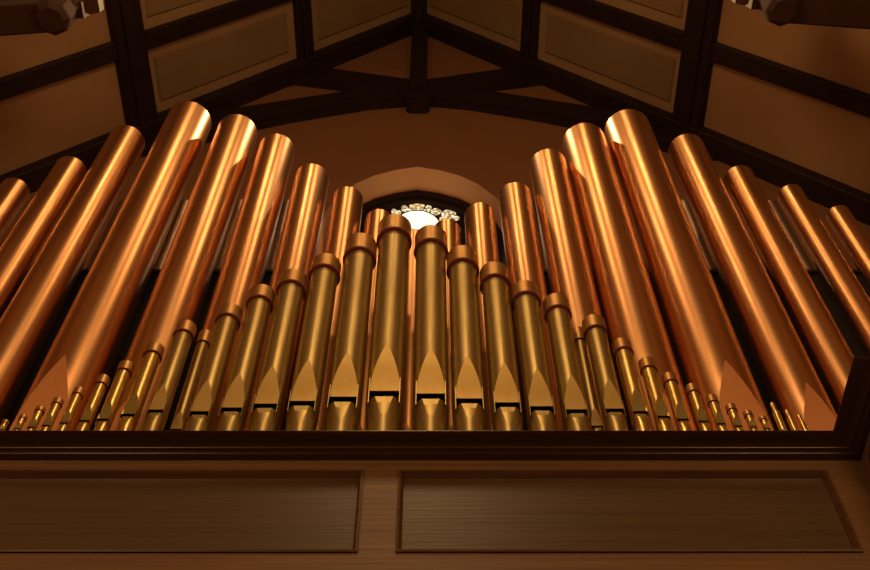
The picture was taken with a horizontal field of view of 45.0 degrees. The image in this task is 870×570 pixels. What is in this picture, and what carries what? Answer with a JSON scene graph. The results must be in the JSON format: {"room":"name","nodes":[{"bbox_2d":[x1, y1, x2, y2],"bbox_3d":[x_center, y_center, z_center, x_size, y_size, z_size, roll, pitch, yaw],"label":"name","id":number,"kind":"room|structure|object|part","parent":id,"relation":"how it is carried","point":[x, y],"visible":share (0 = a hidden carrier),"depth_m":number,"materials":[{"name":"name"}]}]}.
{"room":"church interior","nodes":[
{"label":"church interior","id":0,"kind":"room"},
{"bbox_2d":[0,0,410,174],"bbox_3d":[-2.759,-4.431,10.217,5.100,6.253,6.900,0,-56,0],"label":"ceiling","id":1,"kind":"structure","parent":0,"point":[39,123],"depth_m":11.11,"materials":[{"name":"paint"}]},
{"bbox_2d":[0,0,291,100],"bbox_3d":[-2.791,-2.701,11.175,5.187,6.217,0.192,0,-56,0],"label":"trim","id":2,"kind":"structure","parent":1,"relation":"attached to","point":[17,83],"depth_m":10.63,"materials":[{"name":"brown wood"}]},
{"bbox_2d":[0,35,869,268],"bbox_3d":[-0.026,0.852,8.016,9.800,15.628,0.270,0,-56,0],"label":"wall","id":3,"kind":"structure","parent":0,"point":[468,156],"depth_m":11.31,"materials":[{"name":"paint"}]},
{"bbox_2d":[104,0,157,126],"bbox_3d":[-3.135,-4.233,9.626,0.295,0.327,6.380,0,-56,0],"label":"trim","id":4,"kind":"structure","parent":3,"relation":"attached to","point":[113,10],"depth_m":10.82,"materials":[{"name":"brown wood"}]},
{"bbox_2d":[0,13,415,193],"bbox_3d":[-2.766,-1.889,11.685,5.240,6.262,0.240,0,-56,0],"label":"ceiling beam","id":5,"kind":"structure","parent":3,"relation":"attached to","point":[247,90],"depth_m":12.28,"materials":[{"name":"brown wood"}]},
{"bbox_2d":[293,0,313,58],"bbox_3d":[-1.577,-5.279,11.212,0.205,0.224,6.380,0,-56,0],"label":"trim","id":6,"kind":"structure","parent":3,"relation":"attached to","point":[297,4],"depth_m":12.59,"materials":[{"name":"brown wood"}]},
{"bbox_2d":[411,0,426,21],"bbox_3d":[-0.209,-6.168,12.560,0.208,0.240,6.380,0,-56,0],"label":"trim","id":7,"kind":"structure","parent":3,"relation":"attached to","point":[412,1],"depth_m":14.04,"materials":[{"name":"brown wood"}]},
{"bbox_2d":[360,190,505,265],"bbox_3d":[-0.182,0.400,9.125,1.761,4.782,0.200,0,-56,0],"label":"window","id":8,"kind":"structure","parent":3,"relation":"in","point":[421,208],"depth_m":10.87,"materials":[{"name":"black wood"}]},
{"bbox_3d":[-0.182,-0.572,10.611,0.484,0.698,0.020,0,-57,0],"label":"clear glass","id":9,"kind":"part","parent":8,"relation":"part of","materials":[{"name":"white glass"}]},
{"bbox_3d":[0.117,-0.630,10.700,1.139,0.741,0.020,0,-57,0],"label":"floral glass","id":10,"kind":"part","parent":8,"relation":"part of","materials":[{"name":"beige glass"}]},
{"bbox_3d":[-0.209,-0.720,10.835,0.660,0.528,0.020,0,-57,0],"label":"amber glass","id":11,"kind":"part","parent":8,"relation":"part of","materials":[{"name":"beige glass"}]},
{"bbox_2d":[520,0,540,59],"bbox_3d":[1.153,-5.277,11.220,0.206,0.224,6.380,0,-56,0],"label":"trim","id":12,"kind":"structure","parent":3,"relation":"attached to","point":[535,4],"depth_m":12.60,"materials":[{"name":"brown wood"}]},
{"bbox_2d":[421,14,869,225],"bbox_3d":[2.336,-1.887,11.701,5.240,6.262,0.240,0,-56,0],"label":"ceiling beam","id":13,"kind":"structure","parent":3,"relation":"attached to","point":[823,190],"depth_m":11.46,"materials":[{"name":"brown wood"}]},
{"bbox_2d":[672,0,722,127],"bbox_3d":[2.721,-4.230,9.645,0.295,0.327,6.380,0,-56,0],"label":"trim","id":14,"kind":"structure","parent":3,"relation":"attached to","point":[714,7],"depth_m":10.84,"materials":[{"name":"brown wood"}]},
{"bbox_2d":[427,0,869,193],"bbox_3d":[2.341,-4.429,10.233,5.100,6.253,6.900,0,-56,0],"label":"ceiling","id":15,"kind":"structure","parent":0,"point":[824,138],"depth_m":10.68,"materials":[{"name":"paint"}]},
{"bbox_2d":[140,22,716,160],"bbox_3d":[-0.173,-2.444,12.577,6.229,3.882,0.188,0,-56,0],"label":"roof truss","id":16,"kind":"object","parent":15,"relation":"attached to","point":[360,91],"visible":0.8,"depth_m":12.11,"materials":[{"name":"brown wood"}]},
{"bbox_3d":[-1.641,-1.782,11.680,2.775,1.500,0.068,0,-57,0],"label":"brace moulding","id":17,"kind":"part","parent":16,"relation":"part of","materials":[{"name":"brown wood"}]},
{"bbox_2d":[406,92,428,111],"bbox_3d":[-0.197,-2.102,12.052,0.265,0.165,0.180,0,-57,0],"label":"pendant","id":18,"kind":"object","parent":16,"relation":"attached to","point":[415,101],"depth_m":11.97,"materials":[{"name":"brown wood"}]},
{"bbox_3d":[-0.200,-2.767,13.084,0.205,2.680,0.150,0,-57,0],"label":"king post","id":19,"kind":"part","parent":16,"relation":"part of","materials":[{"name":"brown wood"}]},
{"bbox_3d":[1.277,-1.784,11.694,2.808,1.490,0.068,0,-57,0],"label":"brace moulding","id":20,"kind":"part","parent":16,"relation":"part of","materials":[{"name":"brown wood"}]},
{"bbox_2d":[541,0,869,117],"bbox_3d":[2.365,-2.699,11.191,5.187,6.217,0.192,0,-56,0],"label":"ceiling beam","id":21,"kind":"structure","parent":15,"relation":"attached to","point":[848,98],"depth_m":10.46,"materials":[{"name":"brown wood"}]},
{"bbox_3d":[0.005,0.619,-1.569,10.200,0.100,11.300,0,-56,0],"label":"floor","id":22,"kind":"structure","parent":0,"visible":0},
{"bbox_2d":[0,357,869,569],"bbox_3d":[-0.008,1.841,2.224,9.800,4.836,0.544,0,-56,0],"label":"organ case","id":23,"kind":"object","parent":22,"relation":"on","point":[70,499],"visible":1,"depth_m":4.17,"materials":[{"name":"brown wood"}]},
{"bbox_3d":[-2.501,0.903,4.113,4.424,0.438,0.013,0,-57,0],"label":"panel","id":24,"kind":"part","parent":23,"relation":"part of","materials":[{"name":"brown wood"}]},
{"bbox_3d":[-2.501,0.884,4.101,4.424,0.438,0.032,0,-57,0],"label":"panel moulding","id":25,"kind":"part","parent":23,"relation":"part of","materials":[{"name":"brown wood"}]},
{"bbox_3d":[-0.008,1.904,2.243,9.800,4.799,0.408,0,-57,0],"label":"frame","id":26,"kind":"part","parent":23,"relation":"part of","materials":[{"name":"brown wood"}]},
{"bbox_3d":[-0.013,0.511,4.221,9.800,0.038,0.529,0,-57,0],"label":"cornice","id":27,"kind":"part","parent":23,"relation":"part of","materials":[{"name":"brown wood"}]},
{"bbox_3d":[0.726,0.904,4.123,1.750,0.438,0.013,0,-57,0],"label":"panel","id":28,"kind":"part","parent":23,"relation":"part of","materials":[{"name":"brown wood"}]},
{"bbox_3d":[0.726,0.886,4.111,1.750,0.438,0.032,0,-57,0],"label":"panel moulding","id":29,"kind":"part","parent":23,"relation":"part of","materials":[{"name":"brown wood"}]},
{"bbox_2d":[5,269,869,430],"bbox_3d":[-0.014,2.267,4.167,9.200,7.607,0.660,0,-56,0],"label":"chest","id":30,"kind":"object","parent":22,"relation":"on","point":[833,308],"visible":0.02,"depth_m":6.58,"materials":[{"name":"black wood"}]},
{"bbox_2d":[85,199,124,268],"bbox_3d":[-2.412,-0.309,7.704,0.100,1.146,0.100,0,-56,0],"label":"pipe","id":31,"kind":"object","parent":30,"relation":"on","point":[121,202],"visible":0.24,"depth_m":7.72,"materials":[{"name":"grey metal"}]},
{"bbox_2d":[153,199,187,268],"bbox_3d":[-1.948,-0.308,7.706,0.100,1.146,0.100,0,-56,0],"label":"pipe","id":32,"kind":"object","parent":30,"relation":"on","point":[164,250],"visible":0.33,"depth_m":7.71,"materials":[{"name":"grey metal"}]},
{"bbox_2d":[215,199,242,268],"bbox_3d":[-1.508,-0.308,7.707,0.100,1.146,0.100,0,-56,0],"label":"pipe","id":33,"kind":"object","parent":30,"relation":"on","point":[238,203],"visible":0.36,"depth_m":7.71,"materials":[{"name":"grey metal"}]},
{"bbox_2d":[267,199,289,268],"bbox_3d":[-1.137,-0.308,7.708,0.100,1.146,0.100,0,-56,0],"label":"pipe","id":34,"kind":"object","parent":30,"relation":"on","point":[282,216],"visible":0.37,"depth_m":7.71,"materials":[{"name":"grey metal"}]},
{"bbox_3d":[-0.023,0.175,7.326,9.200,0.030,0.660,0,-57,0],"label":"chest lid","id":35,"kind":"part","parent":30,"relation":"part of","materials":[{"name":"brown wood"}]},
{"bbox_2d":[532,200,545,268],"bbox_3d":[0.733,-0.307,7.714,0.100,1.146,0.100,0,-56,0],"label":"pipe","id":36,"kind":"object","parent":30,"relation":"on","point":[534,206],"visible":0.24,"depth_m":7.73,"materials":[{"name":"grey metal"}]},
{"bbox_2d":[681,200,715,268],"bbox_3d":[1.946,-0.307,7.718,0.100,1.146,0.100,0,-56,0],"label":"pipe","id":37,"kind":"object","parent":30,"relation":"on","point":[687,208],"visible":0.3,"depth_m":7.72,"materials":[{"name":"grey metal"}]},
{"bbox_2d":[732,200,765,268],"bbox_3d":[2.321,-0.307,7.719,0.100,1.146,0.100,0,-56,0],"label":"pipe","id":38,"kind":"object","parent":30,"relation":"on","point":[732,200],"visible":0.02,"depth_m":7.71,"materials":[{"name":"grey metal"}]},
{"bbox_2d":[768,200,813,268],"bbox_3d":[2.623,-0.306,7.720,0.100,1.146,0.100,0,-56,0],"label":"pipe","id":39,"kind":"object","parent":30,"relation":"on","point":[775,206],"visible":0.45,"depth_m":7.72,"materials":[{"name":"grey metal"}]},
{"bbox_3d":[-0.014,1.288,4.320,9.800,0.050,0.844,0,-56,0],"label":"board","id":40,"kind":"object","parent":30,"relation":"attached to","visible":0},
{"bbox_2d":[0,419,8,429],"bbox_3d":[-1.928,0.802,4.434,0.032,0.685,0.032,0,-56,0],"label":"pipe","id":41,"kind":"object","parent":40,"relation":"on","point":[5,422],"visible":0.69,"depth_m":4.69,"materials":[{"name":"gold metal"}]},
{"bbox_2d":[0,178,29,238],"bbox_3d":[-2.927,0.322,5.843,0.198,3.569,0.198,0,-56,0],"label":"pipe","id":42,"kind":"object","parent":40,"relation":"on","point":[14,192],"visible":1,"depth_m":7.11,"materials":[{"name":"orange metal"}]},
{"bbox_2d":[13,414,27,429],"bbox_3d":[-1.859,0.793,4.448,0.037,0.718,0.036,0,-56,0],"label":"pipe","id":43,"kind":"object","parent":40,"relation":"on","point":[22,418],"visible":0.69,"depth_m":4.70,"materials":[{"name":"gold metal"}]},
{"bbox_2d":[26,405,45,429],"bbox_3d":[-1.798,0.779,4.469,0.048,0.770,0.048,0,-56,0],"label":"pipe","id":44,"kind":"object","parent":40,"relation":"on","point":[39,411],"visible":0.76,"depth_m":4.72,"materials":[{"name":"gold metal"}]},
{"bbox_2d":[0,156,86,318],"bbox_3d":[-2.625,0.239,5.970,0.226,3.873,0.226,0,-56,0],"label":"pipe","id":45,"kind":"object","parent":40,"relation":"on","point":[27,238],"visible":0.93,"depth_m":6.78,"materials":[{"name":"orange metal"}]},
{"bbox_2d":[40,397,63,429],"bbox_3d":[-1.734,0.763,4.494,0.052,0.828,0.052,0,-56,0],"label":"pipe","id":46,"kind":"object","parent":40,"relation":"on","point":[57,403],"visible":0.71,"depth_m":4.74,"materials":[{"name":"gold metal"}]},
{"bbox_2d":[57,386,84,429],"bbox_3d":[-1.658,0.742,4.525,0.056,0.902,0.056,0,-56,0],"label":"pipe","id":47,"kind":"object","parent":40,"relation":"on","point":[77,395],"visible":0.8,"depth_m":4.77,"materials":[{"name":"gold metal"}]},
{"bbox_2d":[0,125,144,424],"bbox_3d":[-2.334,0.107,6.171,0.268,4.351,0.268,0,-56,0],"label":"pipe","id":48,"kind":"object","parent":40,"relation":"on","point":[27,321],"visible":1,"depth_m":6.38,"materials":[{"name":"orange metal"}]},
{"bbox_2d":[76,374,109,429],"bbox_3d":[-1.568,0.718,4.562,0.064,0.991,0.064,-15,-58,10],"label":"pipe","id":49,"kind":"object","parent":40,"relation":"on","point":[101,384],"visible":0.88,"depth_m":4.80,"materials":[{"name":"gold metal"}]},
{"bbox_2d":[9,101,210,429],"bbox_3d":[-1.930,0.007,6.323,0.341,4.714,0.341,0,-56,0],"label":"pipe","id":50,"kind":"object","parent":40,"relation":"on","point":[87,345],"visible":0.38,"depth_m":6.23,"materials":[{"name":"orange metal"}]},
{"bbox_2d":[94,360,134,429],"bbox_3d":[-1.483,0.691,4.604,0.079,1.090,0.079,15,-58,-10],"label":"pipe","id":51,"kind":"object","parent":40,"relation":"on","point":[104,421],"visible":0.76,"depth_m":4.83,"materials":[{"name":"gold metal"}]},
{"bbox_2d":[116,342,163,429],"bbox_3d":[-1.377,0.653,4.661,0.096,1.227,0.096,0,-56,0],"label":"pipe","id":52,"kind":"object","parent":40,"relation":"on","point":[153,353],"visible":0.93,"depth_m":4.88,"materials":[{"name":"gold metal"}]},
{"bbox_2d":[142,320,196,429],"bbox_3d":[-1.258,0.603,4.736,0.107,1.406,0.107,15,-58,-10],"label":"pipe","id":53,"kind":"object","parent":40,"relation":"on","point":[158,410],"visible":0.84,"depth_m":4.94,"materials":[{"name":"gold metal"}]},
{"bbox_2d":[110,114,256,429],"bbox_3d":[-1.522,0.063,6.240,0.305,4.510,0.306,0,-56,0],"label":"pipe","id":54,"kind":"object","parent":40,"relation":"on","point":[179,292],"visible":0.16,"depth_m":6.48,"materials":[{"name":"orange metal"}]},
{"bbox_2d":[170,329,212,429],"bbox_3d":[-1.190,0.673,4.840,0.075,1.502,0.075,-15,-58,10],"label":"pipe","id":55,"kind":"object","parent":40,"relation":"on","point":[203,342],"visible":0.59,"depth_m":5.11,"materials":[{"name":"gold metal"}]},
{"bbox_2d":[186,303,241,429],"bbox_3d":[-1.056,0.566,4.794,0.129,1.542,0.129,0,-56,0],"label":"pipe","id":56,"kind":"object","parent":40,"relation":"on","point":[201,414],"visible":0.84,"depth_m":4.97,"materials":[{"name":"gold metal"}]},
{"bbox_2d":[185,134,294,429],"bbox_3d":[-1.180,0.147,6.115,0.265,4.208,0.265,0,-56,0],"label":"pipe","id":57,"kind":"object","parent":40,"relation":"on","point":[245,262],"visible":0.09,"depth_m":6.65,"materials":[{"name":"orange metal"}]},
{"bbox_2d":[216,284,274,429],"bbox_3d":[-0.915,0.521,4.863,0.144,1.706,0.144,0,-56,0],"label":"pipe","id":58,"kind":"object","parent":40,"relation":"on","point":[233,412],"visible":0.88,"depth_m":5.02,"materials":[{"name":"gold metal"}]},
{"bbox_2d":[249,268,307,429],"bbox_3d":[-0.765,0.482,4.922,0.160,1.847,0.160,0,-56,0],"label":"pipe","id":59,"kind":"object","parent":40,"relation":"on","point":[266,412],"visible":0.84,"depth_m":5.06,"materials":[{"name":"gold metal"}]},
{"bbox_2d":[243,164,328,430],"bbox_3d":[-0.871,0.276,5.921,0.243,3.741,0.243,0,-56,0],"label":"pipe","id":60,"kind":"object","parent":40,"relation":"on","point":[298,244],"visible":0.14,"depth_m":6.63,"materials":[{"name":"orange metal"}]},
{"bbox_2d":[285,253,340,430],"bbox_3d":[-0.600,0.442,4.983,0.174,1.992,0.174,0,-56,0],"label":"pipe","id":61,"kind":"object","parent":40,"relation":"on","point":[304,403],"visible":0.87,"depth_m":5.10,"materials":[{"name":"gold metal"}]},
{"bbox_2d":[316,187,362,430],"bbox_3d":[-0.596,0.363,5.791,0.213,3.427,0.213,0,-56,0],"label":"pipe","id":62,"kind":"object","parent":40,"relation":"on","point":[345,215],"visible":0.06,"depth_m":6.66,"materials":[{"name":"orange metal"}]},
{"bbox_2d":[325,233,376,430],"bbox_3d":[-0.418,0.385,5.070,0.189,2.200,0.189,-15,-58,10],"label":"pipe","id":63,"kind":"object","parent":40,"relation":"on","point":[344,399],"visible":0.84,"depth_m":5.15,"materials":[{"name":"gold metal"}]},
{"bbox_2d":[358,209,389,430],"bbox_3d":[-0.366,0.443,5.670,0.190,3.136,0.190,0,-56,0],"label":"pipe","id":64,"kind":"object","parent":40,"relation":"on","point":[373,218],"visible":0.09,"depth_m":6.02,"materials":[{"name":"orange metal"}]},
{"bbox_2d":[366,214,411,430],"bbox_3d":[-0.232,0.328,5.156,0.204,2.404,0.204,15,-58,-10],"label":"pipe","id":65,"kind":"object","parent":40,"relation":"on","point":[385,387],"visible":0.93,"depth_m":5.20,"materials":[{"name":"gold metal"}]},
{"bbox_2d":[401,229,418,430],"bbox_3d":[-0.135,0.507,5.574,0.165,2.904,0.165,0,-56,0],"label":"pipe","id":66,"kind":"object","parent":40,"relation":"on","point":[407,424],"visible":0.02,"depth_m":5.70,"materials":[{"name":"orange metal"}]},
{"bbox_2d":[413,225,448,430],"bbox_3d":[-0.020,0.362,5.106,0.196,2.284,0.196,15,-58,-10],"label":"pipe","id":67,"kind":"object","parent":40,"relation":"on","point":[430,378],"visible":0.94,"depth_m":5.17,"materials":[{"name":"gold metal"}]},
{"bbox_2d":[436,219,460,430],"bbox_3d":[0.082,0.476,5.622,0.174,3.018,0.175,0,-56,0],"label":"pipe","id":68,"kind":"object","parent":40,"relation":"on","point":[451,228],"visible":0.05,"depth_m":6.17,"materials":[{"name":"orange metal"}]},
{"bbox_2d":[446,245,485,430],"bbox_3d":[0.154,0.420,5.019,0.181,2.073,0.181,15,-58,-10],"label":"pipe","id":69,"kind":"object","parent":40,"relation":"on","point":[462,271],"visible":0.84,"depth_m":5.12,"materials":[{"name":"gold metal"}]},
{"bbox_2d":[465,203,498,430],"bbox_3d":[0.303,0.422,5.704,0.203,3.213,0.203,0,-56,0],"label":"pipe","id":70,"kind":"object","parent":40,"relation":"on","point":[480,224],"visible":0.12,"depth_m":6.58,"materials":[{"name":"orange metal"}]},
{"bbox_2d":[479,261,522,430],"bbox_3d":[0.326,0.465,4.952,0.169,1.912,0.169,15,-58,-10],"label":"pipe","id":71,"kind":"object","parent":40,"relation":"on","point":[495,285],"visible":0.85,"depth_m":5.08,"materials":[{"name":"gold metal"}]},
{"bbox_2d":[499,182,564,430],"bbox_3d":[0.558,0.348,5.817,0.226,3.482,0.226,0,-56,0],"label":"pipe","id":72,"kind":"object","parent":40,"relation":"on","point":[523,258],"visible":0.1,"depth_m":6.49,"materials":[{"name":"orange metal"}]},
{"bbox_2d":[511,280,556,430],"bbox_3d":[0.480,0.513,4.879,0.158,1.734,0.158,0,-56,0],"label":"pipe","id":73,"kind":"object","parent":40,"relation":"on","point":[525,298],"visible":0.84,"depth_m":5.03,"materials":[{"name":"gold metal"}]},
{"bbox_2d":[543,293,590,430],"bbox_3d":[0.635,0.544,4.833,0.143,1.623,0.143,15,-58,-10],"label":"pipe","id":74,"kind":"object","parent":40,"relation":"on","point":[557,312],"visible":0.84,"depth_m":5.00,"materials":[{"name":"gold metal"}]},
{"bbox_2d":[529,149,628,430],"bbox_3d":[0.828,0.218,6.014,0.268,3.953,0.269,0,-56,0],"label":"pipe","id":75,"kind":"object","parent":40,"relation":"on","point":[569,272],"visible":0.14,"depth_m":6.61,"materials":[{"name":"orange metal"}]},
{"bbox_2d":[572,326,603,430],"bbox_3d":[0.749,0.666,4.858,0.075,1.530,0.075,-15,-58,10],"label":"pipe","id":76,"kind":"object","parent":40,"relation":"on","point":[596,424],"visible":0.57,"depth_m":5.11,"materials":[{"name":"gold metal"}]},
{"bbox_2d":[582,314,627,430],"bbox_3d":[0.810,0.594,4.759,0.125,1.444,0.125,15,-58,-10],"label":"pipe","id":77,"kind":"object","parent":40,"relation":"on","point":[595,332],"visible":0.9,"depth_m":4.95,"materials":[{"name":"gold metal"}]},
{"bbox_2d":[562,123,697,430],"bbox_3d":[1.137,0.113,6.174,0.326,4.334,0.327,0,-56,0],"label":"pipe","id":78,"kind":"object","parent":40,"relation":"on","point":[629,307],"visible":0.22,"depth_m":6.33,"materials":[{"name":"orange metal"}]},
{"bbox_2d":[612,337,651,430],"bbox_3d":[0.926,0.644,4.683,0.098,1.262,0.098,15,-58,-10],"label":"pipe","id":79,"kind":"object","parent":40,"relation":"on","point":[623,352],"visible":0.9,"depth_m":4.89,"materials":[{"name":"gold metal"}]},
{"bbox_2d":[638,356,672,430],"bbox_3d":[1.025,0.684,4.623,0.084,1.116,0.084,-15,-58,10],"label":"pipe","id":80,"kind":"object","parent":40,"relation":"on","point":[647,366],"visible":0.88,"depth_m":4.85,"materials":[{"name":"gold metal"}]},
{"bbox_2d":[661,372,691,430],"bbox_3d":[1.113,0.716,4.575,0.074,1.002,0.073,0,-56,0],"label":"pipe","id":81,"kind":"object","parent":40,"relation":"on","point":[669,379],"visible":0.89,"depth_m":4.81,"materials":[{"name":"gold metal"}]},
{"bbox_2d":[604,109,774,430],"bbox_3d":[1.500,0.051,6.269,0.352,4.558,0.353,0,-56,0],"label":"pipe","id":82,"kind":"object","parent":40,"relation":"on","point":[708,353],"visible":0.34,"depth_m":6.17,"materials":[{"name":"orange metal"}]},
{"bbox_2d":[685,383,710,430],"bbox_3d":[1.205,0.737,4.544,0.061,0.926,0.061,0,-56,0],"label":"pipe","id":83,"kind":"object","parent":40,"relation":"on","point":[693,393],"visible":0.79,"depth_m":4.78,"materials":[{"name":"gold metal"}]},
{"bbox_2d":[706,394,727,430],"bbox_3d":[1.282,0.758,4.512,0.056,0.849,0.056,0,-56,0],"label":"pipe","id":84,"kind":"object","parent":40,"relation":"on","point":[712,401],"visible":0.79,"depth_m":4.76,"materials":[{"name":"gold metal"}]},
{"bbox_2d":[725,403,743,430],"bbox_3d":[1.355,0.775,4.486,0.050,0.786,0.050,0,-56,0],"label":"pipe","id":85,"kind":"object","parent":40,"relation":"on","point":[732,412],"visible":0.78,"depth_m":4.73,"materials":[{"name":"gold metal"}]},
{"bbox_2d":[743,409,758,430],"bbox_3d":[1.423,0.787,4.469,0.043,0.744,0.043,0,-56,0],"label":"pipe","id":86,"kind":"object","parent":40,"relation":"on","point":[748,415],"visible":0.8,"depth_m":4.72,"materials":[{"name":"gold metal"}]},
{"bbox_2d":[668,134,836,430],"bbox_3d":[1.889,0.148,6.125,0.269,4.210,0.269,0,-56,0],"label":"pipe","id":87,"kind":"object","parent":40,"relation":"on","point":[788,375],"visible":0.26,"depth_m":6.08,"materials":[{"name":"orange metal"}]},
{"bbox_2d":[759,415,770,430],"bbox_3d":[1.482,0.797,4.454,0.037,0.708,0.037,0,-56,0],"label":"pipe","id":88,"kind":"object","parent":40,"relation":"on","point":[763,419],"visible":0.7,"depth_m":4.71,"materials":[{"name":"gold metal"}]},
{"bbox_2d":[770,402,786,430],"bbox_3d":[1.553,0.769,4.496,0.032,0.809,0.033,0,-56,0],"label":"pipe","id":89,"kind":"object","parent":40,"relation":"on","point":[780,423],"visible":0.24,"depth_m":4.73,"materials":[{"name":"gold metal"}]},
{"bbox_2d":[724,165,853,413],"bbox_3d":[2.174,0.274,5.936,0.209,3.754,0.209,0,-56,0],"label":"pipe","id":90,"kind":"object","parent":40,"relation":"on","point":[831,356],"visible":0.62,"depth_m":6.22,"materials":[{"name":"orange metal"}]},
{"bbox_2d":[785,410,798,430],"bbox_3d":[1.606,0.784,4.475,0.030,0.757,0.030,-26,-60,16],"label":"pipe","id":91,"kind":"object","parent":40,"relation":"on","point":[790,419],"visible":0.25,"depth_m":4.71,"materials":[{"name":"gold metal"}]},
{"bbox_2d":[797,414,808,430],"bbox_3d":[1.651,0.792,4.462,0.026,0.726,0.026,-26,-60,16],"label":"pipe","id":92,"kind":"object","parent":40,"relation":"on","point":[802,423],"visible":0.27,"depth_m":4.71,"materials":[{"name":"gold metal"}]},
{"bbox_2d":[777,184,869,356],"bbox_3d":[2.471,0.343,5.833,0.174,3.505,0.174,0,-56,0],"label":"pipe","id":93,"kind":"object","parent":40,"relation":"on","point":[852,300],"visible":1,"depth_m":6.45,"materials":[{"name":"orange metal"}]},
{"bbox_2d":[826,205,869,287],"bbox_3d":[2.715,0.420,5.717,0.154,3.226,0.155,0,-56,0],"label":"pipe","id":94,"kind":"object","parent":40,"relation":"on","point":[841,220],"visible":1,"depth_m":6.73,"materials":[{"name":"orange metal"}]},
{"bbox_3d":[-5.012,-0.392,3.744,0.200,9.901,6.500,0,-56,0],"label":"wall","id":95,"kind":"structure","parent":0,"visible":0},
{"bbox_2d":[0,0,103,35],"bbox_3d":[-3.700,-2.166,7.869,2.447,1.868,0.291,0,-56,0],"label":"beam","id":96,"kind":"structure","parent":95,"relation":"attached to","point":[17,17],"depth_m":7.44,"materials":[{"name":"brown wood"}]},
{"bbox_3d":[4.989,-0.269,3.596,0.200,9.471,6.500,0,-56,0],"label":"wall","id":97,"kind":"structure","parent":0,"visible":0},
{"bbox_2d":[732,0,869,28],"bbox_3d":[3.574,-2.281,8.070,2.603,1.928,0.291,0,-56,0],"label":"beam","id":98,"kind":"structure","parent":97,"relation":"attached to","point":[832,13],"depth_m":7.63,"materials":[{"name":"brown wood"}]}
]}

